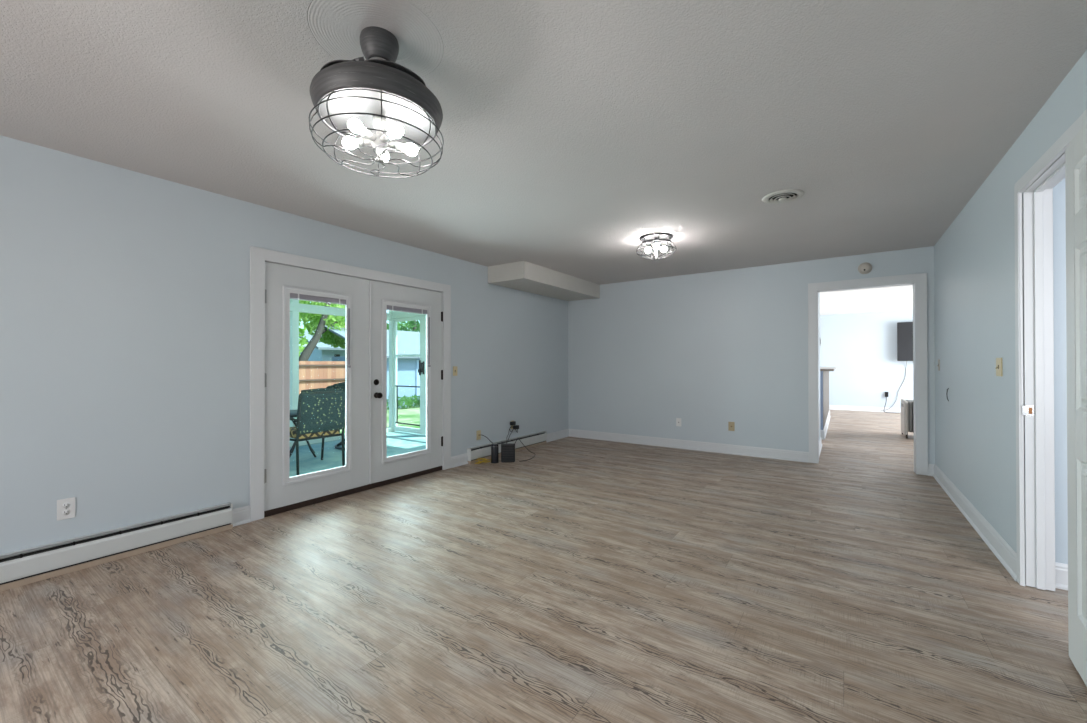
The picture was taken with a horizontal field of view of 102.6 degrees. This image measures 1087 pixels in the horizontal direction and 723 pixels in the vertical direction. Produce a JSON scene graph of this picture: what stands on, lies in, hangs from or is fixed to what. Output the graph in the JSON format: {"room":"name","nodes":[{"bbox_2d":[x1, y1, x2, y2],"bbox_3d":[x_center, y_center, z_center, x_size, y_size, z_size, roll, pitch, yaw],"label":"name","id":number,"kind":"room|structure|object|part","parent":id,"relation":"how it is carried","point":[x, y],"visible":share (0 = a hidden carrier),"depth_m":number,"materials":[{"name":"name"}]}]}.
{"room":"empty living room","nodes":[
{"label":"empty living room","id":0,"kind":"room"},
{"bbox_2d":[0,135,568,554],"bbox_3d":[-2.163,0.003,3.802,0.150,2.519,8.909,0,0,35],"label":"wall","id":1,"kind":"structure","parent":0,"point":[125,294],"depth_m":2.95,"materials":[{"name":"blue paint"}]},
{"bbox_2d":[57,497,74,520],"bbox_3d":[-2.874,0.887,2.624,0.008,0.122,0.076,0,0,35],"label":"wall outlet","id":2,"kind":"object","parent":1,"relation":"attached to","point":[65,507],"visible":1,"depth_m":2.62,"materials":[{"name":"white plastic"}]},
{"bbox_2d":[62,502,69,507],"bbox_3d":[-2.872,0.866,2.622,0.002,0.033,0.033,0,0,35],"label":"socket","id":3,"kind":"object","parent":2,"relation":"attached to","point":[64,504],"depth_m":2.62,"materials":[{"name":"white plastic"}]},
{"bbox_2d":[62,509,69,514],"bbox_3d":[-2.872,0.908,2.622,0.002,0.033,0.033,0,0,35],"label":"socket","id":4,"kind":"object","parent":2,"relation":"attached to","point":[64,511],"depth_m":2.62,"materials":[{"name":"white plastic"}]},
{"bbox_2d":[0,503,232,591],"bbox_3d":[-3.354,1.164,1.870,0.070,0.186,3.484,0,0,35],"label":"baseboard heater","id":5,"kind":"object","parent":1,"relation":"attached to","point":[18,568],"visible":1,"depth_m":2.73,"materials":[{"name":"metal"}]},
{"bbox_2d":[250,246,450,521],"bbox_3d":[-1.772,0.177,4.353,0.168,2.175,2.126,0,0,35],"label":"door frame","id":6,"kind":"structure","parent":1,"relation":"attached to","point":[258,256],"depth_m":3.51,"materials":[{"name":"white paint"}]},
{"bbox_2d":[264,262,442,516],"bbox_3d":[-1.750,0.227,4.326,0.215,2.071,1.930,0,0,35],"label":"door","id":7,"kind":"structure","parent":1,"relation":"in","point":[367,466],"depth_m":4.18,"materials":[{"name":"white paint"}]},
{"bbox_3d":[-2.024,0.200,3.909,0.066,1.674,0.617,0,0,35],"label":"glass frame","id":8,"kind":"part","parent":7,"relation":"part of","materials":[{"name":"white paint"}]},
{"bbox_3d":[-1.646,0.339,4.353,0.075,0.060,0.060,0,0,35],"label":"knob","id":9,"kind":"part","parent":7,"relation":"part of","materials":[{"name":"brown metal"}]},
{"bbox_3d":[-1.480,0.202,4.699,0.066,1.674,0.636,0,0,35],"label":"glass frame","id":10,"kind":"part","parent":7,"relation":"part of","materials":[{"name":"white paint"}]},
{"bbox_2d":[233,429,568,526],"bbox_3d":[-0.976,1.202,5.365,0.024,0.128,4.981,0,0,35],"label":"baseboard","id":11,"kind":"structure","parent":1,"relation":"attached to","point":[241,515],"depth_m":5.22,"materials":[{"name":"white paint"}]},
{"bbox_2d":[453,366,456,375],"bbox_3d":[-1.060,0.115,5.254,0.020,0.115,0.070,0,0,35],"label":"light switch","id":12,"kind":"object","parent":1,"relation":"attached to","point":[454,367],"visible":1,"depth_m":5.25,"materials":[{"name":"beige plastic"}]},
{"bbox_2d":[477,430,480,439],"bbox_3d":[-0.826,0.944,5.588,0.020,0.118,0.075,0,0,35],"label":"cable plate","id":13,"kind":"object","parent":1,"relation":"attached to","point":[478,431],"visible":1,"depth_m":5.59,"materials":[{"name":"beige plastic"}]},
{"bbox_2d":[467,431,546,463],"bbox_3d":[-0.449,1.175,6.090,0.070,0.186,1.681,0,0,35],"label":"baseboard heater","id":14,"kind":"object","parent":1,"relation":"attached to","point":[539,438],"visible":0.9,"depth_m":6.09,"materials":[{"name":"metal"}]},
{"bbox_2d":[289,431,425,476],"bbox_3d":[-3.538,1.429,4.794,3.290,0.200,6.890,0,0,35],"label":"floor","id":15,"kind":"structure","parent":0,"point":[398,442],"depth_m":6.46,"materials":[{"name":"grey concrete"}]},
{"bbox_2d":[290,410,316,456],"bbox_3d":[-3.404,1.026,6.129,0.860,0.632,0.860,0,0,35],"label":"patio table","id":16,"kind":"object","parent":15,"relation":"on","point":[293,413],"visible":0.23,"depth_m":6.07,"materials":[{"name":"metal"}]},
{"bbox_3d":[-3.437,1.034,6.000,0.026,0.615,0.233,0,0,14],"label":"leg","id":17,"kind":"part","parent":16,"relation":"part of","materials":[{"name":"metal"}]},
{"bbox_3d":[-3.274,1.034,6.096,0.219,0.615,0.096,0,0,35],"label":"leg","id":18,"kind":"part","parent":16,"relation":"part of","materials":[{"name":"metal"}]},
{"bbox_2d":[290,388,344,474],"bbox_3d":[-2.901,0.829,5.475,0.702,1.008,0.646,0,0,38],"label":"patio chair","id":19,"kind":"object","parent":15,"relation":"on","point":[320,411],"visible":0.77,"depth_m":5.26,"materials":[{"name":"fabric"}]},
{"bbox_3d":[-2.857,0.863,5.097,0.132,0.933,0.036,0,0,33],"label":"leg","id":20,"kind":"part","parent":19,"relation":"part of","materials":[{"name":"metal"}]},
{"bbox_2d":[290,427,339,438],"bbox_3d":[-2.941,0.881,5.506,0.510,0.100,0.520,0,0,38],"label":"seat cushion","id":21,"kind":"object","parent":19,"relation":"on","point":[293,431],"depth_m":5.31,"materials":[{"name":"fabric"}]},
{"bbox_3d":[-2.929,0.941,5.496,0.521,0.048,0.569,0,0,38],"label":"seat frame","id":22,"kind":"part","parent":19,"relation":"part of","materials":[{"name":"metal"}]},
{"bbox_2d":[296,390,344,433],"bbox_3d":[-2.700,0.613,5.322,0.110,0.500,0.560,12,7,37],"label":"cushion","id":23,"kind":"object","parent":19,"relation":"on","point":[318,411],"depth_m":5.25,"materials":[{"name":"fabric"}]},
{"bbox_3d":[-2.644,0.387,5.279,0.052,0.057,0.540,0,0,38],"label":"rail","id":24,"kind":"part","parent":19,"relation":"part of","materials":[{"name":"metal"}]},
{"bbox_3d":[-2.976,1.033,5.885,0.082,0.603,0.042,0,0,38],"label":"leg","id":25,"kind":"part","parent":19,"relation":"part of","materials":[{"name":"metal"}]},
{"bbox_3d":[-2.524,0.864,5.530,0.132,0.933,0.036,0,0,42],"label":"leg","id":26,"kind":"part","parent":19,"relation":"part of","materials":[{"name":"metal"}]},
{"bbox_2d":[326,382,344,449],"bbox_3d":[-2.946,0.833,6.879,0.724,1.003,0.676,0,0,15],"label":"swivel chair","id":27,"kind":"object","parent":15,"relation":"on","point":[341,386],"visible":0.18,"depth_m":6.79,"materials":[{"name":"metal"}]},
{"bbox_2d":[327,385,344,390],"bbox_3d":[-3.202,0.620,6.947,0.110,0.500,0.560,-10,-3,14],"label":"cushion","id":28,"kind":"object","parent":27,"relation":"on","point":[342,387],"depth_m":6.85,"materials":[{"name":"fabric"}]},
{"bbox_2d":[290,298,425,446],"bbox_3d":[-3.540,0.129,4.756,3.200,2.400,6.820,0,0,35],"label":"frame","id":29,"kind":"object","parent":15,"relation":"on","point":[296,307],"visible":0.21,"depth_m":7.14,"materials":[{"name":"white paint"}]},
{"bbox_3d":[-3.946,0.138,6.899,0.090,2.400,0.100,0,0,35],"label":"post","id":30,"kind":"part","parent":29,"relation":"part of","materials":[{"name":"white paint"}]},
{"bbox_3d":[-4.828,1.295,5.610,0.100,0.080,6.770,0,0,35],"label":"sill","id":31,"kind":"part","parent":29,"relation":"part of","materials":[{"name":"white paint"}]},
{"bbox_3d":[-2.911,0.142,8.402,0.090,2.400,0.100,0,0,35],"label":"post","id":32,"kind":"part","parent":29,"relation":"part of","materials":[{"name":"white paint"}]},
{"bbox_2d":[394,316,424,434],"bbox_3d":[-2.502,0.254,8.087,0.910,2.143,0.095,0,0,35],"label":"screen door","id":33,"kind":"structure","parent":29,"relation":"attached to","point":[421,370],"depth_m":7.97,"materials":[{"name":"white paint"}]},
{"bbox_3d":[-2.534,0.464,8.119,0.700,0.022,0.014,0,0,35],"label":"guard rail","id":34,"kind":"part","parent":33,"relation":"part of","materials":[{"name":"metal"}]},
{"bbox_3d":[-2.532,1.164,8.116,0.700,0.022,0.014,0,0,35],"label":"guard rail","id":35,"kind":"part","parent":33,"relation":"part of","materials":[{"name":"metal"}]},
{"bbox_3d":[-2.058,0.138,7.815,0.090,2.400,0.090,0,0,35],"label":"post","id":36,"kind":"part","parent":29,"relation":"part of","materials":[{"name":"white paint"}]},
{"bbox_2d":[0,409,1086,722],"bbox_3d":[3.123,1.306,4.743,7.720,0.100,16.560,0,0,35],"label":"floor","id":37,"kind":"structure","parent":0,"point":[580,580],"depth_m":2.20,"materials":[{"name":"plastic"}]},
{"bbox_2d":[475,458,489,463],"bbox_3d":[-0.760,1.238,5.439,0.151,0.052,0.244,0,0,35],"label":"cable","id":38,"kind":"object","parent":37,"relation":"on","point":[478,459],"visible":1,"depth_m":5.43,"materials":[{"name":"yellow plastic"}]},
{"bbox_2d":[491,444,498,463],"bbox_3d":[-0.613,1.150,5.457,0.106,0.232,0.100,0,0,35],"label":"router","id":39,"kind":"object","parent":37,"relation":"on","point":[494,447],"visible":1,"depth_m":5.42,"materials":[{"name":"black plastic"}]},
{"bbox_2d":[501,443,514,461],"bbox_3d":[-0.446,1.152,5.495,0.176,0.228,0.073,0,0,-1],"label":"modem","id":40,"kind":"object","parent":37,"relation":"on","point":[507,449],"visible":1,"depth_m":5.46,"materials":[{"name":"black plastic"}]},
{"bbox_2d":[502,446,513,459],"bbox_3d":[-0.445,1.148,5.459,0.160,0.176,0.001,0,0,-1],"label":"vent grille","id":41,"kind":"object","parent":40,"relation":"attached to","point":[502,446],"depth_m":5.46,"materials":[{"name":"black plastic"}]},
{"bbox_2d":[820,367,836,439],"bbox_3d":[5.377,0.696,8.678,0.735,1.142,3.644,0,0,35],"label":"half wall","id":42,"kind":"structure","parent":37,"relation":"on","point":[825,416],"depth_m":7.53,"materials":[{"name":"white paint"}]},
{"bbox_2d":[820,367,836,370],"bbox_3d":[5.377,0.142,8.682,0.735,0.035,3.640,0,0,35],"label":"countertop","id":43,"kind":"structure","parent":42,"relation":"on","point":[821,368],"depth_m":7.54,"materials":[{"name":"white stone"}]},
{"bbox_2d":[901,399,913,437],"bbox_3d":[6.225,0.952,7.263,0.385,0.615,0.570,0,0,35],"label":"heater","id":44,"kind":"object","parent":37,"relation":"on","point":[907,416],"visible":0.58,"depth_m":7.13,"materials":[{"name":"white metal"}]},
{"bbox_3d":[6.085,0.930,7.360,0.035,0.570,0.570,0,0,35],"label":"panel","id":45,"kind":"part","parent":44,"relation":"part of","materials":[{"name":"white metal"}]},
{"bbox_3d":[6.108,0.915,7.344,0.010,0.510,0.570,0,0,35],"label":"panel","id":46,"kind":"part","parent":44,"relation":"part of","materials":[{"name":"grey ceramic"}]},
{"bbox_2d":[0,0,1086,314],"bbox_3d":[3.119,-1.313,4.782,7.750,0.100,16.510,0,0,35],"label":"ceiling","id":47,"kind":"structure","parent":0,"point":[574,132],"depth_m":2.22,"materials":[{"name":"paint"}]},
{"bbox_2d":[309,26,443,177],"bbox_3d":[-0.646,-1.025,1.718,0.492,0.486,0.492,0,0,25],"label":"ceiling fan light","id":48,"kind":"object","parent":47,"relation":"hanging from","point":[378,102],"visible":1,"depth_m":1.63,"materials":[{"name":"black metal"}]},
{"bbox_3d":[-0.751,-1.059,1.610,0.138,0.020,0.268,0,0,-33],"label":"fan blade","id":49,"kind":"part","parent":48,"relation":"part of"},
{"bbox_3d":[-0.761,-0.866,1.727,0.065,0.047,0.046,0,0,-6],"label":"bulb","id":50,"kind":"part","parent":48,"relation":"part of","materials":[{"name":"white glass"}]},
{"bbox_3d":[-0.688,-0.866,1.609,0.047,0.047,0.065,0,0,35],"label":"bulb","id":51,"kind":"part","parent":48,"relation":"part of","materials":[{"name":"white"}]},
{"bbox_2d":[357,138,371,146],"bbox_3d":[-0.702,-0.866,1.721,0.056,0.034,0.034,0,0,4],"label":"bulb socket","id":52,"kind":"object","parent":48,"relation":"attached to","point":[363,142],"depth_m":1.71,"materials":[{"name":"grey plastic"}]},
{"bbox_2d":[360,127,376,140],"bbox_3d":[-0.667,-0.866,1.665,0.034,0.034,0.056,0,0,22],"label":"bulb socket","id":53,"kind":"object","parent":48,"relation":"attached to","point":[367,134],"depth_m":1.65,"materials":[{"name":"grey plastic"}]},
{"bbox_3d":[-0.646,-0.951,1.717,0.436,0.010,0.436,0,0,35],"label":"reflector plate","id":54,"kind":"part","parent":48,"relation":"part of","materials":[{"name":"white metal"}]},
{"bbox_3d":[-0.672,-0.865,1.830,0.046,0.047,0.065,0,0,-24],"label":"bulb","id":55,"kind":"part","parent":48,"relation":"part of","materials":[{"name":"white glass"}]},
{"bbox_2d":[380,130,393,142],"bbox_3d":[-0.603,-0.866,1.681,0.056,0.034,0.034,0,0,40],"label":"bulb socket","id":56,"kind":"object","parent":48,"relation":"attached to","point":[383,138],"depth_m":1.67,"materials":[{"name":"grey plastic"}]},
{"bbox_2d":[388,141,401,151],"bbox_3d":[-0.598,-0.866,1.746,0.056,0.034,0.034,0,0,-32],"label":"bulb socket","id":57,"kind":"object","parent":48,"relation":"attached to","point":[395,145],"depth_m":1.74,"materials":[{"name":"grey plastic"}]},
{"bbox_3d":[-0.539,-1.061,1.613,0.268,0.020,0.138,0,0,-33],"label":"fan blade","id":58,"kind":"part","parent":48,"relation":"part of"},
{"bbox_3d":[-0.557,-0.866,1.641,0.066,0.047,0.047,0,0,35],"label":"bulb","id":59,"kind":"part","parent":48,"relation":"part of","materials":[{"name":"white glass"}]},
{"bbox_3d":[-0.544,-0.866,1.776,0.049,0.047,0.065,0,0,35],"label":"bulb","id":60,"kind":"part","parent":48,"relation":"part of","materials":[{"name":"white glass"}]},
{"bbox_2d":[488,261,599,300],"bbox_3d":[0.091,-1.141,6.422,0.600,0.219,2.041,0,0,35],"label":"soffit","id":61,"kind":"structure","parent":47,"relation":"attached to","point":[525,276],"depth_m":5.93,"materials":[{"name":"white paint"}]},
{"bbox_2d":[636,232,676,259],"bbox_3d":[1.143,-1.146,4.424,0.398,0.230,0.398,0,0,35],"label":"flush ceiling light","id":62,"kind":"object","parent":47,"relation":"attached to","point":[654,239],"visible":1,"depth_m":4.41,"materials":[{"name":"glass"}]},
{"bbox_3d":[1.143,-1.259,4.425,0.290,0.002,0.290,0,0,35],"label":"reflector plate","id":63,"kind":"part","parent":62,"relation":"part of","materials":[{"name":"white metal"}]},
{"bbox_2d":[762,189,803,203],"bbox_3d":[1.835,-1.250,3.341,0.284,0.032,0.284,0,0,35],"label":"ceiling vent","id":64,"kind":"object","parent":47,"relation":"in","point":[782,196],"visible":1,"depth_m":3.32,"materials":[{"name":"white metal"}]},
{"bbox_2d":[568,246,934,463],"bbox_3d":[2.390,0.003,6.160,4.976,2.519,0.140,0,0,35],"label":"wall","id":65,"kind":"structure","parent":0,"point":[709,351],"depth_m":6.10,"materials":[{"name":"blue paint"}]},
{"bbox_2d":[676,418,680,425],"bbox_3d":[1.969,0.886,6.350,0.074,0.118,0.020,0,0,35],"label":"wall outlet","id":66,"kind":"object","parent":65,"relation":"attached to","point":[678,420],"visible":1,"depth_m":6.36,"materials":[{"name":"white plastic"}]},
{"bbox_2d":[728,422,734,430],"bbox_3d":[2.562,0.886,5.942,0.080,0.124,0.020,0,0,35],"label":"cable plate","id":67,"kind":"object","parent":65,"relation":"attached to","point":[731,425],"visible":1,"depth_m":5.94,"materials":[{"name":"beige plastic"}]},
{"bbox_2d":[569,429,934,475],"bbox_3d":[2.350,1.198,6.085,4.686,0.128,0.024,0,0,35],"label":"baseboard","id":68,"kind":"structure","parent":65,"relation":"attached to","point":[800,456],"depth_m":6.16,"materials":[{"name":"white paint"}]},
{"bbox_2d":[858,262,871,273],"bbox_3d":[3.766,-1.094,5.104,0.136,0.136,0.044,0,0,35],"label":"smoke detector","id":69,"kind":"object","parent":65,"relation":"attached to","point":[864,268],"visible":1,"depth_m":5.09,"materials":[{"name":"white plastic"}]},
{"bbox_2d":[808,273,927,475],"bbox_3d":[3.811,0.142,5.182,1.123,2.235,0.176,0,0,35],"label":"door frame","id":70,"kind":"structure","parent":65,"relation":"attached to","point":[919,281],"depth_m":4.93,"materials":[{"name":"white paint"}]},
{"bbox_2d":[818,292,820,439],"bbox_3d":[3.761,0.000,6.091,0.132,2.519,1.301,0,0,35],"label":"wall","id":71,"kind":"structure","parent":0,"point":[818,292],"depth_m":6.34,"materials":[{"name":"white paint"}]},
{"bbox_2d":[819,437,821,456],"bbox_3d":[3.853,1.200,6.079,0.024,0.120,1.211,0,0,35],"label":"baseboard","id":72,"kind":"structure","parent":71,"relation":"attached to","point":[820,440],"depth_m":6.25,"materials":[{"name":"white paint"}]},
{"bbox_2d":[820,310,912,407],"bbox_3d":[7.775,0.014,11.535,7.750,2.519,0.100,0,0,35],"label":"wall","id":73,"kind":"structure","parent":0,"point":[862,347],"depth_m":11.14,"materials":[{"name":"paint"}]},
{"bbox_2d":[829,405,900,412],"bbox_3d":[7.763,1.213,11.465,7.500,0.120,0.024,0,0,35],"label":"baseboard","id":74,"kind":"structure","parent":73,"relation":"attached to","point":[831,407],"depth_m":11.16,"materials":[{"name":"white paint"}]},
{"bbox_2d":[897,322,912,360],"bbox_3d":[9.285,-0.484,10.297,1.455,0.940,0.226,0,0,35],"label":"television","id":75,"kind":"object","parent":73,"relation":"attached to","point":[904,329],"visible":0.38,"depth_m":10.53,"materials":[{"name":"black plastic"}]},
{"bbox_2d":[881,361,906,410],"bbox_3d":[8.655,0.605,10.778,0.518,1.279,0.141,0,0,35],"label":"cable","id":76,"kind":"object","parent":75,"relation":"hanging from","point":[906,361],"visible":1,"depth_m":10.76,"materials":[{"name":"grey plastic"}]},
{"bbox_2d":[934,50,1086,585],"bbox_3d":[1.799,-0.016,1.074,0.100,2.519,8.909,0,0,35],"label":"wall","id":77,"kind":"structure","parent":0,"point":[974,258],"depth_m":3.06,"materials":[{"name":"blue paint"}]},
{"bbox_2d":[933,464,1016,580],"bbox_3d":[1.793,1.177,1.166,0.024,0.135,8.759,0,0,35],"label":"baseboard","id":78,"kind":"structure","parent":77,"relation":"attached to","point":[1001,549],"depth_m":3.12,"materials":[{"name":"white paint"}]},
{"bbox_2d":[995,358,1002,375],"bbox_3d":[2.910,0.035,2.792,0.020,0.118,0.115,0,0,35],"label":"light switch","id":79,"kind":"object","parent":77,"relation":"attached to","point":[999,372],"visible":1,"depth_m":2.77,"materials":[{"name":"beige plastic"}]},
{"bbox_2d":[1022,405,1033,415],"bbox_3d":[2.678,0.271,2.409,0.044,0.060,0.003,0,0,35],"label":"strike plate","id":80,"kind":"object","parent":77,"relation":"attached to","point":[1028,410],"visible":1,"depth_m":2.41,"materials":[{"name":"silver metal"}]},
{"bbox_2d":[1014,109,1086,590],"bbox_3d":[2.481,0.115,2.067,0.132,2.267,0.946,0,0,35],"label":"door frame","id":81,"kind":"structure","parent":77,"relation":"attached to","point":[1034,298],"depth_m":2.38,"materials":[{"name":"white paint"}]},
{"bbox_2d":[1065,122,1086,685],"bbox_3d":[1.950,0.168,1.540,0.111,2.129,0.782,0,0,39],"label":"door","id":82,"kind":"structure","parent":77,"relation":"in","point":[1076,151],"depth_m":1.73,"materials":[{"name":"white paint"}]},
{"bbox_3d":[2.062,-0.680,1.650,0.021,0.194,0.224,0,0,39],"label":"panel","id":83,"kind":"part","parent":82,"relation":"part of","materials":[{"name":"white paint"}]},
{"bbox_3d":[2.063,-0.132,1.648,0.021,0.649,0.224,0,0,39],"label":"panel","id":84,"kind":"part","parent":82,"relation":"part of","materials":[{"name":"white paint"}]},
{"bbox_3d":[2.064,0.698,1.645,0.021,0.629,0.224,0,0,39],"label":"panel","id":85,"kind":"part","parent":82,"relation":"part of","materials":[{"name":"white paint"}]},
{"bbox_2d":[1053,178,1067,563],"bbox_3d":[3.989,-0.018,1.685,2.814,2.519,0.100,0,0,35],"label":"wall","id":86,"kind":"structure","parent":0,"point":[1059,200],"depth_m":2.41,"materials":[{"name":"paint"}]},
{"bbox_2d":[1055,562,1067,589],"bbox_3d":[3.915,1.174,1.657,2.714,0.135,0.024,0,0,35],"label":"baseboard","id":87,"kind":"structure","parent":86,"relation":"attached to","point":[1061,570],"depth_m":2.39,"materials":[{"name":"white paint"}]},
{"label":"outside","id":88,"kind":"structure","parent":0,"visible":0},
{"bbox_2d":[340,406,419,432],"bbox_3d":[-18.612,1.901,32.844,59.800,0.300,57.000,0,0,35],"label":"ground","id":89,"kind":"structure","parent":88,"point":[409,415],"depth_m":12.78,"materials":[{"name":"green plant"}]},
{"bbox_2d":[299,301,314,355],"bbox_3d":[-11.633,-1.829,19.850,3.243,7.030,5.684,0,0,35],"label":"tree","id":90,"kind":"object","parent":89,"relation":"on","point":[302,341],"visible":0.03,"depth_m":19.88,"materials":[{"name":"green plant"}]},
{"bbox_2d":[299,299,344,360],"bbox_3d":[-8.736,-1.292,16.698,3.791,5.964,6.133,0,0,35],"label":"tree","id":91,"kind":"object","parent":89,"relation":"on","point":[317,321],"visible":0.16,"depth_m":16.36,"materials":[{"name":"green plant"}]},
{"bbox_2d":[299,361,344,393],"bbox_3d":[-8.928,0.814,11.518,0.170,1.665,8.850,0,0,35],"label":"wooden fence","id":92,"kind":"object","parent":89,"relation":"on","point":[312,374],"visible":0.07,"depth_m":13.98,"materials":[{"name":"brown wood"}]},
{"bbox_3d":[-8.877,0.117,11.485,0.044,0.050,8.850,0,0,35],"label":"rail","id":93,"kind":"part","parent":92,"relation":"part of","materials":[{"name":"brown wood"}]},
{"bbox_3d":[-8.876,0.582,11.483,0.044,0.050,8.850,0,0,35],"label":"rail","id":94,"kind":"part","parent":92,"relation":"part of","materials":[{"name":"brown wood"}]},
{"bbox_2d":[299,331,344,360],"bbox_3d":[-12.105,-0.016,26.790,5.400,3.460,6.400,0,0,35],"label":"house","id":95,"kind":"structure","parent":89,"relation":"on","point":[321,352],"depth_m":23.53,"materials":[{"name":"blue paint"}]},
{"bbox_2d":[324,325,419,407],"bbox_3d":[-5.426,0.144,17.577,3.450,3.040,5.200,0,0,35],"label":"garden shed","id":96,"kind":"object","parent":89,"relation":"on","point":[408,342],"visible":0.19,"depth_m":15.96,"materials":[{"name":"grey"}]},
{"bbox_2d":[387,395,419,409],"bbox_3d":[-4.028,1.430,16.377,0.495,0.557,4.708,0,0,35],"label":"bush","id":97,"kind":"object","parent":89,"relation":"on","point":[408,402],"visible":0.16,"depth_m":15.26,"materials":[{"name":"green plant"}]},
{"bbox_2d":[387,320,419,331],"bbox_3d":[-6.531,-0.406,24.643,2.922,4.201,9.989,0,0,35],"label":"tree","id":98,"kind":"object","parent":89,"relation":"on","point":[412,326],"visible":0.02,"depth_m":23.16,"materials":[{"name":"green plant"}]}
]}

